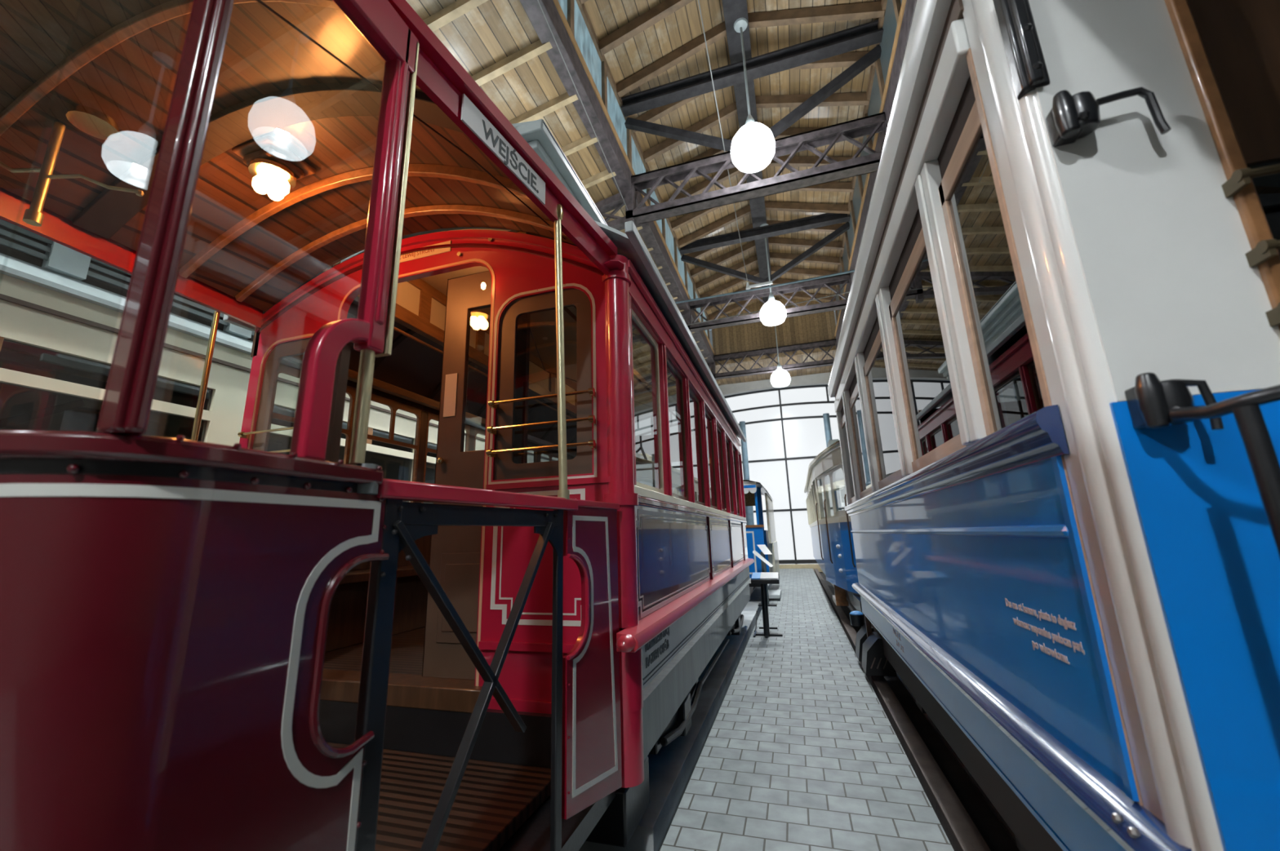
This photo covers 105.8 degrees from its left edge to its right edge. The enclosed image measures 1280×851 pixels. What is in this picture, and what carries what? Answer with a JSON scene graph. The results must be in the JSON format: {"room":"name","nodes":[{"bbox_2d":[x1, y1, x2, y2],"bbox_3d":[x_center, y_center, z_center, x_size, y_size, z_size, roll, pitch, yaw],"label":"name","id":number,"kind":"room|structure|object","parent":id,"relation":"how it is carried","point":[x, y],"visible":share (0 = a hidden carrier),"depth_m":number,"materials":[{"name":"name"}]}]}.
{"room":"museum","nodes":[
{"label":"museum","id":0,"kind":"room"},
{"bbox_2d":[405,0,884,386],"bbox_3d":[0.093,-3.863,7.040,24.910,4.390,24.600,-6,-13,16],"label":"ceiling","id":1,"kind":"structure","parent":0,"point":[644,44],"depth_m":7.73,"materials":[{"name":"wood"}]},
{"bbox_2d":[519,0,714,363],"bbox_3d":[-0.883,-4.900,5.970,0.230,1.430,21.600,-6,-13,16],"label":"wall","id":2,"kind":"structure","parent":1,"relation":"attached to","point":[620,162],"depth_m":6.81,"materials":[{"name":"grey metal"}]},
{"bbox_2d":[557,0,707,336],"bbox_3d":[-0.877,-5.074,5.926,0.016,0.868,20.148,-6,-13,16],"label":"window","id":3,"kind":"structure","parent":2,"relation":"attached to","point":[582,36],"depth_m":7.39,"materials":[{"name":"grey"}]},
{"bbox_2d":[594,111,888,231],"bbox_3d":[1.548,-3.457,7.237,14.524,1.440,0.200,-6,-13,16],"label":"girder","id":4,"kind":"object","parent":1,"relation":"attached to","point":[848,131],"visible":0.3,"depth_m":7.22,"materials":[{"name":"grey metal"}]},
{"bbox_2d":[537,0,627,209],"bbox_3d":[-0.609,-3.836,6.239,0.012,0.310,5.304,-5,-13,15],"label":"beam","id":5,"kind":"structure","parent":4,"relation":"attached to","point":[537,0],"depth_m":5.77,"materials":[{"name":"grey metal"}]},
{"bbox_2d":[697,0,747,281],"bbox_3d":[1.250,-4.256,7.272,0.014,1.342,6.163,-6,-14,17],"label":"cable","id":6,"kind":"object","parent":4,"relation":"attached to","point":[698,0],"visible":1,"depth_m":6.80,"materials":[{"name":"grey plastic"}]},
{"bbox_2d":[621,19,883,151],"bbox_3d":[1.606,-4.780,7.307,3.882,1.234,0.502,-6,-13,16],"label":"roof truss","id":7,"kind":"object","parent":1,"relation":"attached to","point":[866,34],"depth_m":7.19,"materials":[{"name":"metal"}]},
{"bbox_2d":[730,17,775,173],"bbox_3d":[1.472,-4.619,6.659,0.580,2.270,0.580,-6,-13,16],"label":"pendant lamp","id":8,"kind":"object","parent":1,"relation":"hanging from","point":[753,148],"visible":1,"depth_m":6.45,"materials":[{"name":"white glass"}]},
{"bbox_2d":[679,213,850,285],"bbox_3d":[2.856,-3.919,11.223,3.882,1.234,0.502,-6,-13,16],"label":"roof truss","id":9,"kind":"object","parent":1,"relation":"attached to","point":[826,219],"depth_m":11.15,"materials":[{"name":"metal"}]},
{"bbox_2d":[680,273,852,334],"bbox_3d":[2.887,-2.534,11.433,14.524,1.440,0.200,-6,-13,16],"label":"roof truss","id":10,"kind":"object","parent":1,"relation":"attached to","point":[843,279],"visible":0.28,"depth_m":11.44,"materials":[{"name":"grey metal"}]},
{"bbox_2d":[675,270,854,303],"bbox_3d":[2.554,-2.895,9.902,3.901,0.202,0.100,-6,-13,16],"label":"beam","id":11,"kind":"structure","parent":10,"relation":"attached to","point":[748,286],"depth_m":9.90,"materials":[{"name":"grey metal"}]},
{"bbox_2d":[687,291,849,325],"bbox_3d":[2.736,-2.494,10.292,3.851,0.216,0.018,-6,-13,16],"label":"wire","id":12,"kind":"object","parent":1,"relation":"hanging from","point":[848,291],"visible":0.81,"depth_m":10.27,"materials":[{"name":"grey"}]},
{"bbox_2d":[706,338,837,382],"bbox_3d":[4.077,-1.714,15.162,14.524,1.440,0.200,-6,-13,16],"label":"roof truss","id":13,"kind":"object","parent":1,"relation":"attached to","point":[820,344],"visible":0.23,"depth_m":15.16,"materials":[{"name":"grey metal"}]},
{"bbox_2d":[760,223,786,325],"bbox_3d":[2.980,-3.536,11.194,0.580,2.440,0.580,-6,-13,16],"label":"pendant lamp","id":14,"kind":"object","parent":1,"relation":"hanging from","point":[774,317],"visible":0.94,"depth_m":10.84,"materials":[{"name":"white glass"}]},
{"bbox_2d":[770,325,790,386],"bbox_3d":[4.247,-2.557,15.025,0.580,2.710,0.580,-6,-13,16],"label":"pendant lamp","id":15,"kind":"object","parent":1,"relation":"hanging from","point":[780,378],"visible":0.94,"depth_m":14.62,"materials":[{"name":"white glass"}]},
{"bbox_2d":[833,0,916,346],"bbox_3d":[2.867,-5.270,4.855,0.230,1.430,21.600,-6,-13,16],"label":"wall","id":16,"kind":"structure","parent":1,"relation":"attached to","point":[904,11],"depth_m":7.21,"materials":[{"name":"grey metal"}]},
{"bbox_2d":[835,0,902,315],"bbox_3d":[2.807,-5.438,4.831,0.016,0.868,20.148,-6,-13,16],"label":"window","id":17,"kind":"structure","parent":16,"relation":"attached to","point":[890,24],"depth_m":7.32,"materials":[{"name":"grey"}]},
{"bbox_2d":[634,311,836,573],"bbox_3d":[3.316,0.784,17.939,24.000,9.300,0.250,-6,-13,16],"label":"wall","id":18,"kind":"structure","parent":0,"point":[823,378],"depth_m":17.93,"materials":[{"name":"paint"}]},
{"bbox_2d":[635,384,847,572],"bbox_3d":[5.178,1.780,17.172,12.217,6.545,0.435,-6,-13,16],"label":"window","id":19,"kind":"structure","parent":18,"relation":"in","point":[784,427],"depth_m":17.54,"materials":[{"name":"grey"}]},
{"bbox_2d":[659,568,954,850],"bbox_3d":[1.749,2.465,5.335,1.085,0.120,24.000,-6,-13,16],"label":"floor","id":20,"kind":"structure","parent":0,"point":[801,752],"depth_m":2.60,"materials":[{"name":"grey brick"}]},
{"bbox_2d":[754,610,757,631],"bbox_3d":[1.484,2.501,6.196,0.020,0.200,0.346,-6,-14,20],"label":"cable","id":21,"kind":"object","parent":20,"relation":"on","point":[757,611],"visible":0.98,"depth_m":6.23,"materials":[{"name":"black paint"}]},
{"bbox_2d":[752,544,777,606],"bbox_3d":[2.116,2.542,8.226,0.330,1.000,0.359,-6,-13,16],"label":"stand","id":22,"kind":"object","parent":20,"relation":"on","point":[764,549],"visible":0.72,"depth_m":8.29,"materials":[{"name":"grey paint"}]},
{"bbox_2d":[751,572,782,638],"bbox_3d":[1.538,2.166,5.881,0.350,0.719,0.330,-6,-13,16],"label":"stand","id":23,"kind":"object","parent":20,"relation":"on","point":[770,578],"visible":1,"depth_m":5.82,"materials":[{"name":"black paint"}]},
{"bbox_2d":[661,573,1019,850],"bbox_3d":[-0.141,2.761,5.658,28.000,0.160,25.600,-6,-13,16],"label":"floor","id":24,"kind":"structure","parent":0,"point":[990,828],"depth_m":2.68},
{"bbox_2d":[0,218,558,503],"bbox_3d":[-3.780,0.786,4.894,2.260,3.558,10.400,-6,-13,16],"label":"wall","id":25,"kind":"structure","parent":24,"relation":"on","point":[61,307],"depth_m":3.37,"materials":[{"name":"beige paint"}]},
{"bbox_2d":[0,339,111,382],"bbox_3d":[-3.513,-0.428,2.609,0.015,0.110,1.000,-6,-13,16],"label":"blind","id":26,"kind":"object","parent":25,"relation":"hanging from","point":[12,351],"depth_m":2.83,"materials":[{"name":"fabric"}]},
{"bbox_2d":[342,422,413,448],"bbox_3d":[-2.777,0.079,4.917,0.015,0.110,1.250,-6,-13,16],"label":"blind","id":27,"kind":"object","parent":25,"relation":"hanging from","point":[376,433],"depth_m":5.16,"materials":[{"name":"fabric"}]},
{"bbox_2d":[578,584,772,850],"bbox_3d":[2.117,3.351,9.194,0.430,0.134,15.220,-6,-13,16],"label":"track","id":28,"kind":"structure","parent":24,"relation":"on","point":[671,770],"depth_m":2.77,"materials":[{"name":"grey metal"}]},
{"bbox_2d":[750,586,755,595],"bbox_3d":[1.242,2.729,6.725,0.060,0.023,20.400,-6,-13,16],"label":"rail","id":29,"kind":"object","parent":28,"relation":"on","point":[752,590],"visible":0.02,"depth_m":10.33,"materials":[{"name":"metal"}]},
{"bbox_2d":[672,480,781,599],"bbox_3d":[1.982,2.409,10.377,1.840,2.170,3.280,-6,-13,16],"label":"tram","id":30,"kind":"object","parent":29,"relation":"on","point":[756,535],"visible":0.2,"depth_m":9.27,"materials":[{"name":"blue paint"}]},
{"bbox_2d":[764,493,776,543],"bbox_3d":[2.841,2.040,10.496,0.040,0.950,2.700,-6,-13,16],"label":"window","id":31,"kind":"structure","parent":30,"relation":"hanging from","point":[769,504],"depth_m":9.79,"materials":[{"name":"white glass"}]},
{"bbox_2d":[739,421,754,525],"bbox_3d":[3.643,2.307,16.348,0.280,5.000,0.273,-6,-13,16],"label":"steel column","id":32,"kind":"structure","parent":24,"relation":"on","point":[748,509],"depth_m":16.47,"materials":[{"name":"grey metal"}]},
{"bbox_2d":[822,413,841,515],"bbox_3d":[6.267,2.048,15.567,0.280,5.000,0.273,-6,-13,16],"label":"steel column","id":33,"kind":"structure","parent":24,"relation":"on","point":[825,416],"depth_m":15.90,"materials":[{"name":"blue paint"}]},
{"bbox_2d":[813,568,991,850],"bbox_3d":[2.720,2.671,6.320,0.100,0.136,20.500,-6,-13,16],"label":"track","id":34,"kind":"structure","parent":24,"relation":"on","point":[962,834],"depth_m":2.51,"materials":[{"name":"grey metal"}]},
{"bbox_2d":[824,574,1016,845],"bbox_3d":[2.972,2.624,6.197,0.100,0.158,20.400,-6,-13,16],"label":"rail","id":35,"kind":"object","parent":24,"relation":"on","point":[851,607],"visible":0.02,"depth_m":2.71,"materials":[{"name":"metal"}]},
{"bbox_2d":[804,439,864,616],"bbox_3d":[4.417,1.691,8.863,2.420,2.762,8.150,-6,-13,16],"label":"car","id":36,"kind":"object","parent":35,"relation":"on","point":[832,538],"visible":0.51,"depth_m":6.71,"materials":[{"name":"blue paint"}]},
{"bbox_2d":[827,0,1279,850],"bbox_3d":[2.249,0.064,1.788,2.395,2.899,6.500,-6,-13,16],"label":"car","id":37,"kind":"object","parent":35,"relation":"on","point":[1054,383],"visible":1,"depth_m":0.88,"materials":[{"name":"blue paint"}]},
{"bbox_2d":[848,611,864,626],"bbox_3d":[2.109,1.873,4.707,0.130,0.132,0.127,-6,-13,16],"label":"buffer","id":38,"kind":"object","parent":37,"relation":"attached to","point":[856,618],"depth_m":4.66,"materials":[{"name":"black paint"}]},
{"bbox_3d":[-0.397,2.957,7.198,0.100,0.158,20.400,-6,-13,16],"label":"rail","id":39,"kind":"object","parent":24,"relation":"on","visible":0},
{"bbox_2d":[0,0,754,850],"bbox_3d":[-0.726,0.408,3.943,2.580,3.368,7.512,-6,-13,16],"label":"car","id":40,"kind":"object","parent":39,"relation":"on","point":[245,646],"visible":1,"depth_m":1.67,"materials":[{"name":"red paint"}]},
{"bbox_2d":[231,134,315,200],"bbox_3d":[-1.621,-1.103,2.138,0.220,0.184,0.220,-6,-13,16],"label":"ceiling lamp","id":41,"kind":"object","parent":40,"relation":"attached to","point":[275,166],"depth_m":2.09,"materials":[{"name":"white glass"}]},
{"bbox_2d":[355,463,378,494],"bbox_3d":[-0.558,0.110,0.985,0.048,0.060,0.048,-6,-13,16],"label":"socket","id":42,"kind":"object","parent":40,"relation":"attached to","point":[368,483],"depth_m":0.97,"materials":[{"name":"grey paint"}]},
{"bbox_2d":[480,282,485,289],"bbox_3d":[-0.801,-0.713,2.477,0.026,0.036,0.026,-6,-13,16],"label":"lamp","id":43,"kind":"object","parent":40,"relation":"attached to","point":[483,285],"depth_m":2.47,"materials":[{"name":"white glass"}]},
{"bbox_2d":[556,204,564,221],"bbox_3d":[-0.323,-0.828,1.894,0.048,0.060,0.047,-6,-13,16],"label":"socket","id":44,"kind":"object","parent":40,"relation":"attached to","point":[560,208],"depth_m":1.88,"materials":[{"name":"gold metal"}]},
{"bbox_2d":[557,489,569,499],"bbox_3d":[-0.258,0.234,1.633,0.040,0.030,0.039,-6,-13,16],"label":"socket","id":45,"kind":"object","parent":40,"relation":"attached to","point":[564,494],"depth_m":1.62,"materials":[{"name":"gold metal"}]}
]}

